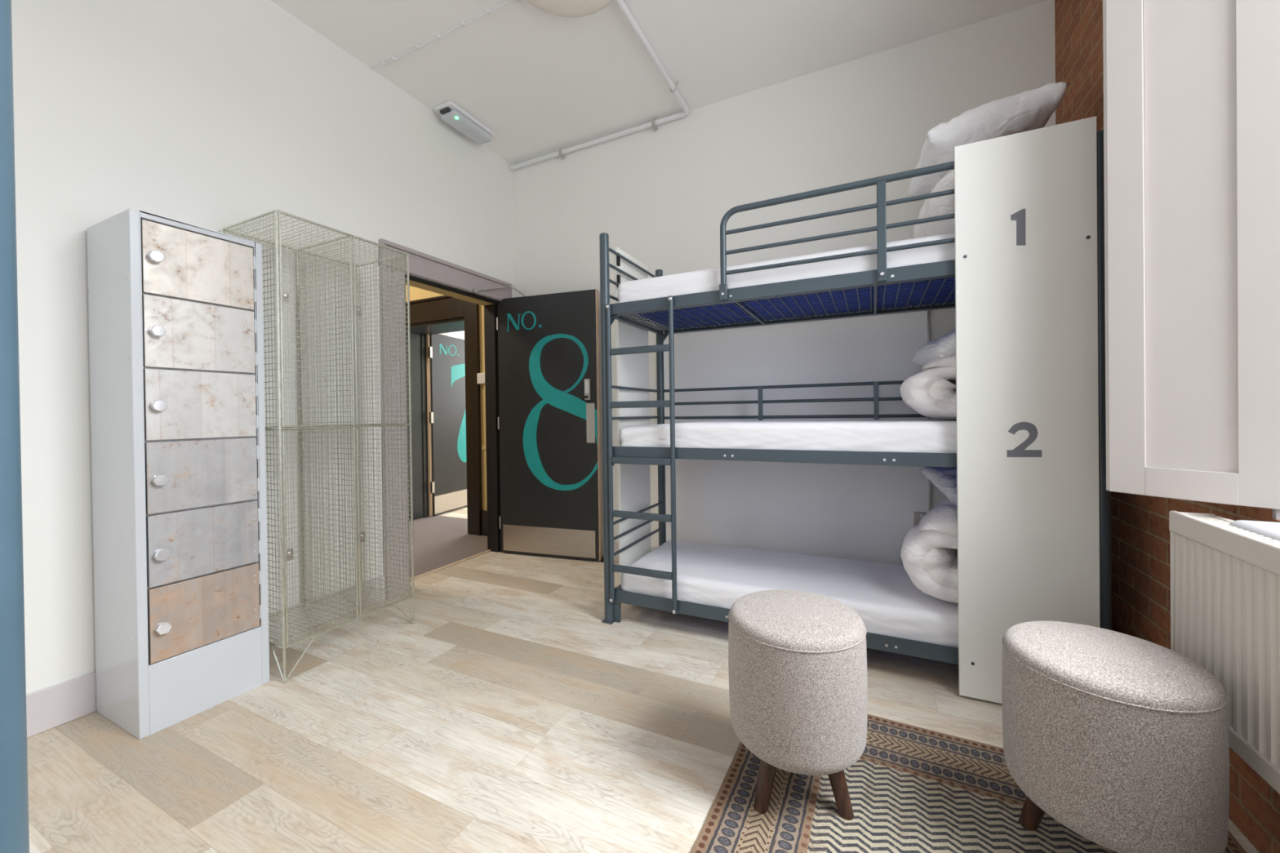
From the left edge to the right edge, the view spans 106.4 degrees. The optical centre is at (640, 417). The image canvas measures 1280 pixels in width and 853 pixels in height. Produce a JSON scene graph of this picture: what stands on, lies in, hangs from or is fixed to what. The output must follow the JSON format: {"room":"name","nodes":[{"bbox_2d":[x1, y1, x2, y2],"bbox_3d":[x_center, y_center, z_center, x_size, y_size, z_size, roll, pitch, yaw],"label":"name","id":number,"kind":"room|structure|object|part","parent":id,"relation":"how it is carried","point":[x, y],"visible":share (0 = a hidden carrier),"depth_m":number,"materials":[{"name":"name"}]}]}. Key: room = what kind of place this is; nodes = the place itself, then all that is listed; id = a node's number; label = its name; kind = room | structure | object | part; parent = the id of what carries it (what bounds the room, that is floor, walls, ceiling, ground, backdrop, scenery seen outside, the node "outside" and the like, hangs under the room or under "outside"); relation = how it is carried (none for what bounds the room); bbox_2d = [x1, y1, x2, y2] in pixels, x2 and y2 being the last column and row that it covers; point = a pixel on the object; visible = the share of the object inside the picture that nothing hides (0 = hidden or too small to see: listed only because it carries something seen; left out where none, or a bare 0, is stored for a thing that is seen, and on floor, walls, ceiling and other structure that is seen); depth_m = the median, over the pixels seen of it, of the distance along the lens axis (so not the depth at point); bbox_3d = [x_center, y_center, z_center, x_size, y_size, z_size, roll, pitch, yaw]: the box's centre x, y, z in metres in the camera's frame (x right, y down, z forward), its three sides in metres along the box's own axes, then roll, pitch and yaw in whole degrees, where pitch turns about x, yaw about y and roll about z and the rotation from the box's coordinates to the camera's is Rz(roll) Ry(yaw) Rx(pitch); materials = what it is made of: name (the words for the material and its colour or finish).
{"room":"dormitory","nodes":[
{"label":"dormitory","id":0,"kind":"room"},
{"bbox_2d":[11,0,514,694],"bbox_3d":[-2.291,-0.443,1.665,0.185,3.264,5.300,-1,0,26],"label":"wall","id":1,"kind":"structure","parent":0,"point":[215,115],"depth_m":2.14,"materials":[{"name":"paint"}]},
{"bbox_2d":[26,574,385,737],"bbox_3d":[-2.450,1.060,1.081,0.014,0.150,4.078,-1,0,26],"label":"baseboard","id":2,"kind":"structure","parent":1,"relation":"attached to","point":[49,708],"depth_m":1.78,"materials":[{"name":"paint"}]},
{"bbox_2d":[377,238,512,599],"bbox_3d":[-1.306,0.011,3.431,0.038,2.196,1.180,-1,0,26],"label":"trim","id":3,"kind":"structure","parent":1,"relation":"attached to","point":[422,265],"depth_m":3.00,"materials":[{"name":"paint"}]},
{"bbox_2d":[405,279,494,306],"bbox_3d":[-1.421,-0.921,3.518,0.137,0.016,0.881,-1,0,26],"label":"trim","id":4,"kind":"structure","parent":1,"relation":"attached to","point":[412,283],"depth_m":3.53,"materials":[{"name":"paint"}]},
{"bbox_2d":[409,549,490,581],"bbox_3d":[-1.423,1.102,3.545,0.030,0.008,0.881,-1,0,26],"label":"trim","id":5,"kind":"structure","parent":1,"relation":"attached to","point":[489,550],"depth_m":3.54,"materials":[{"name":"brown metal"}]},
{"bbox_2d":[404,274,505,583],"bbox_3d":[-1.385,0.087,3.513,0.188,2.037,0.925,-1,0,26],"label":"trim","id":6,"kind":"structure","parent":1,"relation":"attached to","point":[491,312],"depth_m":3.90,"materials":[{"name":"black wood"}]},
{"bbox_2d":[471,284,602,560],"bbox_3d":[-0.771,0.012,3.726,0.936,2.143,0.356,-1,0,-1],"label":"door","id":7,"kind":"structure","parent":1,"relation":"in","point":[548,420],"depth_m":3.71,"materials":[{"name":"black paint"}]},
{"bbox_3d":[-1.065,-0.971,3.753,0.527,0.170,0.207,-1,0,-30],"label":"closer arm","id":8,"kind":"part","parent":7,"relation":"part of","materials":[{"name":"metal"}]},
{"bbox_3d":[-0.720,0.964,3.723,0.806,0.207,0.002,-1,0,18],"label":"kick plate","id":9,"kind":"part","parent":7,"relation":"part of","materials":[{"name":"metal"}]},
{"bbox_3d":[-0.373,0.045,3.598,0.068,0.298,0.002,-1,0,18],"label":"push plate","id":10,"kind":"part","parent":7,"relation":"part of","materials":[{"name":"metal"}]},
{"bbox_2d":[405,284,487,511],"bbox_3d":[-2.400,-0.464,5.110,3.400,3.264,0.400,-1,0,26],"label":"wall","id":11,"kind":"structure","parent":0,"point":[415,293],"depth_m":4.44,"materials":[{"name":"paint"}]},
{"bbox_2d":[406,317,464,520],"bbox_3d":[-1.992,0.076,4.920,1.040,2.054,0.403,-1,0,26],"label":"trim","id":12,"kind":"structure","parent":11,"relation":"attached to","point":[418,332],"depth_m":5.19,"materials":[{"name":"dark painted wood"}]},
{"bbox_2d":[426,333,466,515],"bbox_3d":[-2.090,-0.017,5.730,0.230,2.211,1.038,-1,0,21],"label":"door","id":13,"kind":"structure","parent":11,"relation":"in","point":[445,354],"depth_m":5.49,"materials":[{"name":"black paint"}]},
{"bbox_3d":[-2.146,0.975,5.698,0.002,0.197,0.832,-1,0,19],"label":"kick plate","id":14,"kind":"part","parent":13,"relation":"part of","materials":[{"name":"metal"}]},
{"bbox_2d":[405,295,487,536],"bbox_3d":[-1.911,-0.029,4.632,1.740,2.271,0.050,-1,0,26],"label":"trim","id":15,"kind":"structure","parent":11,"relation":"attached to","point":[441,308],"depth_m":4.46,"materials":[{"name":"black wood"}]},
{"bbox_2d":[476,373,484,384],"bbox_3d":[-1.449,-0.354,4.400,0.100,0.100,0.045,-1,0,26],"label":"junction box","id":16,"kind":"object","parent":11,"relation":"attached to","point":[480,376],"visible":0.61,"depth_m":4.38,"materials":[{"name":"white plastic"}]},
{"bbox_2d":[482,383,486,504],"bbox_3d":[-1.407,0.248,4.393,0.090,1.105,0.034,-1,0,26],"label":"cable trunking","id":17,"kind":"object","parent":11,"relation":"attached to","point":[483,446],"visible":0.35,"depth_m":4.39,"materials":[{"name":"paint"}]},
{"bbox_2d":[448,330,464,339],"bbox_3d":[-1.654,-0.483,6.639,3.800,3.264,3.000,-1,0,26],"label":"wall","id":18,"kind":"structure","parent":0,"point":[460,335],"depth_m":7.95,"materials":[{"name":"paint"}]},
{"bbox_2d":[26,506,1258,852],"bbox_3d":[-1.311,1.135,3.154,7.443,0.064,9.000,-1,0,26],"label":"floor","id":19,"kind":"structure","parent":0,"point":[509,717],"depth_m":1.66,"materials":[{"name":"brown wood"}]},
{"bbox_2d":[0,0,29,852],"bbox_3d":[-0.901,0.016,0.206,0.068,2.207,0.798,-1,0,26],"label":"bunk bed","id":20,"kind":"object","parent":19,"relation":"on","point":[14,794],"visible":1,"depth_m":0.54,"materials":[{"name":"blue metal"}]},
{"bbox_2d":[86,208,269,739],"bbox_3d":[-1.820,0.200,1.910,0.404,1.847,0.403,-1,0,26],"label":"locker","id":21,"kind":"object","parent":19,"relation":"on","point":[175,308],"visible":1,"depth_m":1.78,"materials":[{"name":"white metal"}]},
{"bbox_3d":[-1.722,-0.570,1.700,0.030,0.043,0.043,-1,0,26],"label":"lock knob","id":22,"kind":"part","parent":21,"relation":"part of","materials":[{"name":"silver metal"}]},
{"bbox_3d":[-1.718,-0.306,1.702,0.030,0.037,0.043,-1,0,26],"label":"lock knob","id":23,"kind":"part","parent":21,"relation":"part of","materials":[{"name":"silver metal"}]},
{"bbox_3d":[-1.715,-0.041,1.704,0.030,0.043,0.043,-1,0,26],"label":"lock knob","id":24,"kind":"part","parent":21,"relation":"part of","materials":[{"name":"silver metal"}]},
{"bbox_3d":[-1.712,0.225,1.705,0.030,0.037,0.043,-1,0,26],"label":"lock knob","id":25,"kind":"part","parent":21,"relation":"part of","materials":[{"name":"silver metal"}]},
{"bbox_3d":[-1.708,0.491,1.707,0.030,0.043,0.043,-1,0,26],"label":"lock knob","id":26,"kind":"part","parent":21,"relation":"part of","materials":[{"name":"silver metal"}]},
{"bbox_3d":[-1.705,0.754,1.709,0.030,0.037,0.043,-1,0,26],"label":"lock knob","id":27,"kind":"part","parent":21,"relation":"part of","materials":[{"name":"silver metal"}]},
{"bbox_2d":[142,293,252,311],"bbox_3d":[-1.845,-0.437,1.916,0.341,0.012,0.346,-1,0,26],"label":"shelf","id":28,"kind":"object","parent":21,"relation":"attached to","point":[150,294],"depth_m":1.82,"materials":[{"name":"grey metal"}]},
{"bbox_3d":[-1.683,-0.570,1.835,0.019,0.256,0.335,-1,0,26],"label":"door","id":29,"kind":"part","parent":21,"relation":"part of","materials":[{"name":"metal"}]},
{"bbox_2d":[143,366,253,374],"bbox_3d":[-1.842,-0.175,1.917,0.341,0.012,0.346,-1,0,26],"label":"shelf","id":30,"kind":"object","parent":21,"relation":"attached to","point":[147,367],"depth_m":1.82,"materials":[{"name":"grey metal"}]},
{"bbox_3d":[-1.680,-0.307,1.837,0.019,0.255,0.335,-1,0,26],"label":"door","id":31,"kind":"part","parent":21,"relation":"part of","materials":[{"name":"metal"}]},
{"bbox_2d":[144,435,254,442],"bbox_3d":[-1.838,0.086,1.919,0.341,0.012,0.346,-1,0,26],"label":"shelf","id":32,"kind":"object","parent":21,"relation":"attached to","point":[233,437],"depth_m":1.82,"materials":[{"name":"grey metal"}]},
{"bbox_3d":[-1.676,-0.046,1.839,0.019,0.254,0.335,-1,0,26],"label":"door","id":33,"kind":"part","parent":21,"relation":"part of","materials":[{"name":"metal"}]},
{"bbox_2d":[146,498,256,515],"bbox_3d":[-1.835,0.347,1.921,0.341,0.012,0.346,-1,0,26],"label":"shelf","id":34,"kind":"object","parent":21,"relation":"attached to","point":[227,504],"depth_m":1.83,"materials":[{"name":"grey metal"}]},
{"bbox_3d":[-1.673,0.215,1.841,0.019,0.254,0.335,-1,0,26],"label":"door","id":35,"kind":"part","parent":21,"relation":"part of","materials":[{"name":"metal"}]},
{"bbox_2d":[146,561,257,589],"bbox_3d":[-1.831,0.607,1.922,0.341,0.012,0.346,-1,0,26],"label":"shelf","id":36,"kind":"object","parent":21,"relation":"attached to","point":[182,580],"depth_m":1.82,"materials":[{"name":"grey wood"}]},
{"bbox_3d":[-1.669,0.476,1.842,0.019,0.253,0.335,-1,0,26],"label":"door","id":37,"kind":"part","parent":21,"relation":"part of","materials":[{"name":"metal"}]},
{"bbox_3d":[-1.666,0.740,1.844,0.019,0.263,0.335,-1,0,26],"label":"door","id":38,"kind":"part","parent":21,"relation":"part of","materials":[{"name":"wood"}]},
{"bbox_2d":[221,208,415,684],"bbox_3d":[-1.559,0.123,2.376,0.462,1.983,0.636,-1,0,26],"label":"locker","id":39,"kind":"object","parent":19,"relation":"on","point":[398,263],"visible":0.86,"depth_m":2.34,"materials":[{"name":"metal"}]},
{"bbox_3d":[-1.700,0.055,2.096,0.432,1.830,0.002,-1,0,26],"label":"panel","id":40,"kind":"part","parent":39,"relation":"part of","materials":[{"name":"metal"}]},
{"bbox_3d":[-1.506,1.041,2.083,0.115,0.150,0.132,-1,0,26],"label":"hairpin leg","id":41,"kind":"part","parent":39,"relation":"part of","materials":[{"name":"metal"}]},
{"bbox_3d":[-1.756,0.054,2.472,0.002,1.830,0.626,-1,0,26],"label":"panel","id":42,"kind":"part","parent":39,"relation":"part of","materials":[{"name":"metal"}]},
{"bbox_3d":[-1.574,-0.863,2.371,0.432,0.002,0.626,-1,0,26],"label":"panel","id":43,"kind":"part","parent":39,"relation":"part of","materials":[{"name":"metal"}]},
{"bbox_3d":[-1.435,-0.408,2.137,0.007,0.901,0.309,-1,0,26],"label":"door","id":44,"kind":"part","parent":39,"relation":"part of","materials":[{"name":"metal"}]},
{"bbox_3d":[-1.423,0.510,2.143,0.007,0.905,0.309,-1,0,26],"label":"door","id":45,"kind":"part","parent":39,"relation":"part of","materials":[{"name":"metal"}]},
{"bbox_3d":[-1.550,0.967,2.383,0.432,0.002,0.626,-1,0,26],"label":"panel","id":46,"kind":"part","parent":39,"relation":"part of","materials":[{"name":"metal"}]},
{"bbox_3d":[-1.593,1.038,2.684,0.115,0.150,0.132,-1,0,26],"label":"hairpin leg","id":47,"kind":"part","parent":39,"relation":"part of","materials":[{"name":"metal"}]},
{"bbox_3d":[-1.297,-0.412,2.419,0.007,0.901,0.299,-1,0,26],"label":"door","id":48,"kind":"part","parent":39,"relation":"part of","materials":[{"name":"metal"}]},
{"bbox_3d":[-1.425,0.048,2.658,0.432,1.830,0.002,-1,0,26],"label":"panel","id":49,"kind":"part","parent":39,"relation":"part of","materials":[{"name":"metal"}]},
{"bbox_3d":[-1.285,0.506,2.425,0.007,0.905,0.299,-1,0,26],"label":"door","id":50,"kind":"part","parent":39,"relation":"part of","materials":[{"name":"metal"}]},
{"bbox_3d":[-1.304,-0.829,2.588,0.128,0.071,0.002,-1,0,26],"label":"corner plate","id":51,"kind":"part","parent":39,"relation":"part of","materials":[{"name":"metal"}]},
{"bbox_3d":[-1.286,1.035,2.534,0.115,0.150,0.132,-1,0,26],"label":"hairpin leg","id":52,"kind":"part","parent":39,"relation":"part of","materials":[{"name":"metal"}]},
{"bbox_2d":[599,115,1111,703],"bbox_3d":[0.874,0.025,2.442,2.066,2.116,0.800,-1,0,26],"label":"bunk bed","id":53,"kind":"object","parent":19,"relation":"on","point":[1033,501],"visible":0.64,"depth_m":1.79,"materials":[{"name":"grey metal"}]},
{"bbox_3d":[-0.179,0.059,2.559,0.060,2.072,0.060,-1,0,26],"label":"post","id":54,"kind":"part","parent":53,"relation":"part of","materials":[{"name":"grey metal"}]},
{"bbox_3d":[-0.123,1.005,2.557,0.036,0.180,0.016,-1,0,26],"label":"foot plate","id":55,"kind":"part","parent":53,"relation":"part of","materials":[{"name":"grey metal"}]},
{"bbox_3d":[-0.036,0.030,2.916,0.016,2.002,0.405,-1,0,26],"label":"foot panel","id":56,"kind":"part","parent":53,"relation":"part of","materials":[{"name":"white laminate"}]},
{"bbox_3d":[-0.018,-0.568,2.877,0.024,0.045,0.686,-1,0,26],"label":"rail","id":57,"kind":"part","parent":53,"relation":"part of","materials":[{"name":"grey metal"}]},
{"bbox_3d":[0.139,0.051,3.212,0.060,2.072,0.060,-1,0,26],"label":"post","id":58,"kind":"part","parent":53,"relation":"part of","materials":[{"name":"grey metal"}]},
{"bbox_3d":[0.720,-0.579,2.134,1.941,0.059,0.045,-1,0,26],"label":"rail","id":59,"kind":"part","parent":53,"relation":"part of","materials":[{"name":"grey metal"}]},
{"bbox_3d":[0.730,0.175,2.138,1.941,0.057,0.045,-1,0,26],"label":"rail","id":60,"kind":"part","parent":53,"relation":"part of","materials":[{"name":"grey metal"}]},
{"bbox_2d":[617,231,955,328],"bbox_3d":[0.863,-0.655,2.445,1.891,0.166,0.692,-1,0,26],"label":"mattress","id":61,"kind":"object","parent":53,"relation":"on","point":[705,280],"visible":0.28,"depth_m":2.23,"materials":[{"name":"white fabric"}]},
{"bbox_2d":[912,168,954,238],"bbox_3d":[1.518,-0.947,2.161,0.479,0.372,0.584,-1,0,26],"label":"duvet","id":62,"kind":"object","parent":61,"relation":"on","point":[943,205],"visible":0.17,"depth_m":2.02,"materials":[{"name":"white fabric"}]},
{"bbox_2d":[908,81,1069,195],"bbox_3d":[1.542,-1.240,2.200,0.481,0.226,0.580,-1,0,22],"label":"pillow","id":63,"kind":"object","parent":62,"relation":"on","point":[1028,110],"visible":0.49,"depth_m":1.98,"materials":[{"name":"white fabric"}]},
{"bbox_3d":[0.740,0.942,2.143,1.941,0.067,0.045,-1,0,26],"label":"rail","id":64,"kind":"part","parent":53,"relation":"part of","materials":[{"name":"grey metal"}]},
{"bbox_2d":[618,419,956,453],"bbox_3d":[0.873,0.099,2.450,1.892,0.161,0.693,-1,0,26],"label":"mattress","id":65,"kind":"object","parent":53,"relation":"on","point":[927,436],"visible":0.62,"depth_m":2.15,"materials":[{"name":"white fabric"}]},
{"bbox_2d":[900,354,955,417],"bbox_3d":[1.454,-0.141,2.165,0.503,0.289,0.602,-1,0,26],"label":"duvet","id":66,"kind":"object","parent":65,"relation":"on","point":[931,393],"visible":0.45,"depth_m":2.00,"materials":[{"name":"white fabric"}]},
{"bbox_2d":[911,328,955,365],"bbox_3d":[1.522,-0.362,2.165,0.426,0.240,0.565,-1,0,19],"label":"pillow","id":67,"kind":"object","parent":66,"relation":"on","point":[944,346],"visible":0.16,"depth_m":2.09,"materials":[{"name":"white fabric"}]},
{"bbox_2d":[621,539,958,647],"bbox_3d":[0.883,0.873,2.456,1.892,0.156,0.693,-1,0,26],"label":"mattress","id":68,"kind":"object","parent":53,"relation":"on","point":[884,596],"visible":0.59,"depth_m":2.36,"materials":[{"name":"white fabric"}]},
{"bbox_2d":[900,498,957,603],"bbox_3d":[1.456,0.574,2.142,0.465,0.402,0.618,0,0,40],"label":"duvet","id":69,"kind":"object","parent":68,"relation":"on","point":[929,549],"visible":0.47,"depth_m":1.99,"materials":[{"name":"white fabric"}]},
{"bbox_2d":[920,466,956,505],"bbox_3d":[1.611,0.322,2.197,0.440,0.196,0.447,-1,0,9],"label":"pillow","id":70,"kind":"object","parent":69,"relation":"on","point":[944,478],"visible":0.2,"depth_m":2.26,"materials":[{"name":"white fabric"}]},
{"bbox_3d":[1.022,-0.587,2.753,1.941,0.059,0.045,-1,0,26],"label":"rail","id":71,"kind":"part","parent":53,"relation":"part of","materials":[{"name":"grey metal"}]},
{"bbox_3d":[0.986,-0.775,1.967,1.352,0.428,0.028,-1,0,26],"label":"guard rail","id":72,"kind":"part","parent":53,"relation":"part of","materials":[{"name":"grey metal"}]},
{"bbox_3d":[1.404,0.017,1.752,0.412,2.104,0.018,-1,0,26],"label":"privacy panel","id":73,"kind":"part","parent":53,"relation":"part of","materials":[{"name":"white laminate"}]},
{"bbox_3d":[1.619,0.042,1.682,0.060,2.072,0.060,-1,0,26],"label":"post","id":74,"kind":"part","parent":53,"relation":"part of","materials":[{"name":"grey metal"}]},
{"bbox_2d":[690,714,1246,852],"bbox_3d":[0.635,1.092,0.855,1.226,0.007,1.751,-1,0,28],"label":"rug","id":75,"kind":"object","parent":19,"relation":"on","point":[912,788],"visible":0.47,"depth_m":1.33,"materials":[{"name":"fabric"}]},
{"bbox_2d":[728,589,867,820],"bbox_3d":[0.457,0.823,1.409,0.386,0.527,0.386,-1,0,26],"label":"stool","id":76,"kind":"object","parent":75,"relation":"on","point":[797,660],"visible":1,"depth_m":1.26,"materials":[{"name":"fabric"}]},
{"bbox_3d":[0.358,1.006,1.346,0.091,0.165,0.051,-1,0,-34],"label":"leg","id":77,"kind":"part","parent":76,"relation":"part of","materials":[{"name":"brown wood"}]},
{"bbox_3d":[0.454,0.579,1.407,0.378,0.039,0.378,-1,0,26],"label":"seat","id":78,"kind":"part","parent":76,"relation":"part of","materials":[{"name":"fabric"}]},
{"bbox_3d":[0.456,0.768,1.409,0.386,0.339,0.386,-1,0,26],"label":"seat","id":79,"kind":"part","parent":76,"relation":"part of","materials":[{"name":"fabric"}]},
{"bbox_3d":[0.543,1.004,1.325,0.051,0.165,0.091,-1,1,-44],"label":"leg","id":80,"kind":"part","parent":76,"relation":"part of","materials":[{"name":"brown wood"}]},
{"bbox_2d":[1001,621,1229,852],"bbox_3d":[1.111,0.816,1.150,0.386,0.527,0.386,-1,0,26],"label":"stool","id":81,"kind":"object","parent":75,"relation":"on","point":[1122,740],"visible":1,"depth_m":1.02,"materials":[{"name":"fabric"}]},
{"bbox_3d":[1.040,0.998,1.245,0.051,0.165,0.091,-1,1,-44],"label":"leg","id":82,"kind":"part","parent":81,"relation":"part of","materials":[{"name":"brown wood"}]},
{"bbox_3d":[1.108,0.572,1.148,0.378,0.039,0.378,-1,0,26],"label":"seat","id":83,"kind":"part","parent":81,"relation":"part of","materials":[{"name":"fabric"}]},
{"bbox_2d":[271,0,1048,164],"bbox_3d":[-0.508,-2.143,0.785,3.863,0.100,5.320,-1,0,26],"label":"ceiling","id":84,"kind":"structure","parent":0,"point":[544,82],"depth_m":2.73,"materials":[{"name":"paint"}]},
{"bbox_2d":[370,0,517,70],"bbox_3d":[-1.052,-2.091,2.602,1.250,0.014,0.023,-1,0,26],"label":"cable","id":85,"kind":"object","parent":84,"relation":"attached to","point":[488,11],"visible":1,"depth_m":2.62,"materials":[{"name":"white plastic"}]},
{"bbox_2d":[435,100,493,144],"bbox_3d":[-1.228,-2.057,3.370,0.150,0.085,0.405,-1,0,26],"label":"emergency light","id":86,"kind":"object","parent":84,"relation":"attached to","point":[454,115],"visible":1,"depth_m":3.31,"materials":[{"name":"white plastic"}]},
{"bbox_2d":[440,109,492,144],"bbox_3d":[-1.222,-2.045,3.383,0.136,0.045,0.363,-1,0,26],"label":"diffuser","id":87,"kind":"object","parent":86,"relation":"attached to","point":[459,119],"depth_m":3.34,"materials":[{"name":"white plastic"}]},
{"bbox_2d":[525,0,613,17],"bbox_3d":[-0.342,-2.048,2.159,0.574,0.112,0.574,-1,0,26],"label":"ceiling lamp","id":88,"kind":"object","parent":84,"relation":"attached to","point":[565,8],"visible":1,"depth_m":2.35,"materials":[{"name":"white plastic"}]},
{"bbox_2d":[508,0,689,170],"bbox_3d":[-1.439,-2.036,1.395,1.607,0.099,4.999,-1,0,26],"label":"conduit pipe","id":89,"kind":"object","parent":84,"relation":"attached to","point":[620,3],"visible":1,"depth_m":3.31,"materials":[{"name":"white plastic"}]},
{"bbox_2d":[512,0,1055,546],"bbox_3d":[0.641,-0.492,3.294,4.028,3.264,0.199,-1,0,26],"label":"wall","id":90,"kind":"structure","parent":0,"point":[662,197],"depth_m":3.09,"materials":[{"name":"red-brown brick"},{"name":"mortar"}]},
{"bbox_2d":[601,540,657,562],"bbox_3d":[0.571,1.007,3.229,3.523,0.150,0.012,-1,0,26],"label":"baseboard","id":91,"kind":"structure","parent":90,"relation":"attached to","point":[615,544],"depth_m":3.59,"materials":[{"name":"paint"}]},
{"bbox_2d":[655,311,928,565],"bbox_3d":[0.875,0.141,3.064,1.668,1.565,0.021,-1,0,26],"label":"wall panel","id":92,"kind":"object","parent":90,"relation":"attached to","point":[855,512],"depth_m":2.99,"materials":[{"name":"white paint"}]},
{"bbox_2d":[913,511,927,526],"bbox_3d":[1.619,0.581,2.686,0.144,0.086,0.016,-1,0,26],"label":"wall socket","id":93,"kind":"object","parent":90,"relation":"attached to","point":[917,516],"visible":0.27,"depth_m":2.71,"materials":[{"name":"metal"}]},
{"bbox_2d":[927,310,930,511],"bbox_3d":[1.627,0.134,2.695,0.009,1.565,0.025,-1,0,26],"label":"trim","id":94,"kind":"structure","parent":90,"relation":"attached to","point":[928,310],"depth_m":2.68,"materials":[{"name":"metal"}]},
{"bbox_2d":[1054,0,1279,852],"bbox_3d":[1.111,-0.477,0.005,0.300,3.264,5.300,-1,0,26],"label":"wall","id":95,"kind":"structure","parent":0,"point":[1140,554],"depth_m":1.72,"materials":[{"name":"red brick"}]},
{"bbox_2d":[1102,0,1279,509],"bbox_3d":[1.436,-0.816,1.256,0.044,2.067,0.336,-1,0,-27],"label":"window shutter","id":96,"kind":"object","parent":95,"relation":"attached to","point":[1192,87],"visible":1,"depth_m":1.24,"materials":[{"name":"paint"}]},
{"bbox_3d":[1.439,-0.809,1.253,0.016,1.896,0.167,-1,0,-25],"label":"panel","id":97,"kind":"part","parent":96,"relation":"part of","materials":[{"name":"paint"}]},
{"bbox_2d":[1168,511,1279,795],"bbox_3d":[1.223,0.672,0.717,0.142,0.833,1.451,-1,0,26],"label":"radiator","id":98,"kind":"object","parent":95,"relation":"attached to","point":[1225,578],"visible":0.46,"depth_m":1.05,"materials":[{"name":"metal"}]},
{"bbox_3d":[1.198,0.502,0.656,0.015,0.484,1.283,-1,0,26],"label":"panel","id":99,"kind":"part","parent":98,"relation":"part of","materials":[{"name":"metal"}]},
{"bbox_2d":[1189,515,1279,545],"bbox_3d":[1.167,0.266,0.668,0.048,0.006,1.275,-1,0,26],"label":"grille","id":100,"kind":"object","parent":98,"relation":"attached to","point":[1222,522],"depth_m":1.14,"materials":[{"name":"metal"}]},
{"bbox_2d":[1229,520,1279,541],"bbox_3d":[1.273,0.275,0.431,0.395,0.050,1.390,-1,0,26],"label":"trim","id":101,"kind":"structure","parent":95,"relation":"attached to","point":[1271,530],"depth_m":1.08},
{"bbox_2d":[1272,508,1279,519],"bbox_3d":[1.323,-0.806,0.443,0.296,2.110,1.400,-1,0,26],"label":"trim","id":102,"kind":"structure","parent":95,"relation":"attached to","point":[1276,513],"depth_m":1.13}
]}

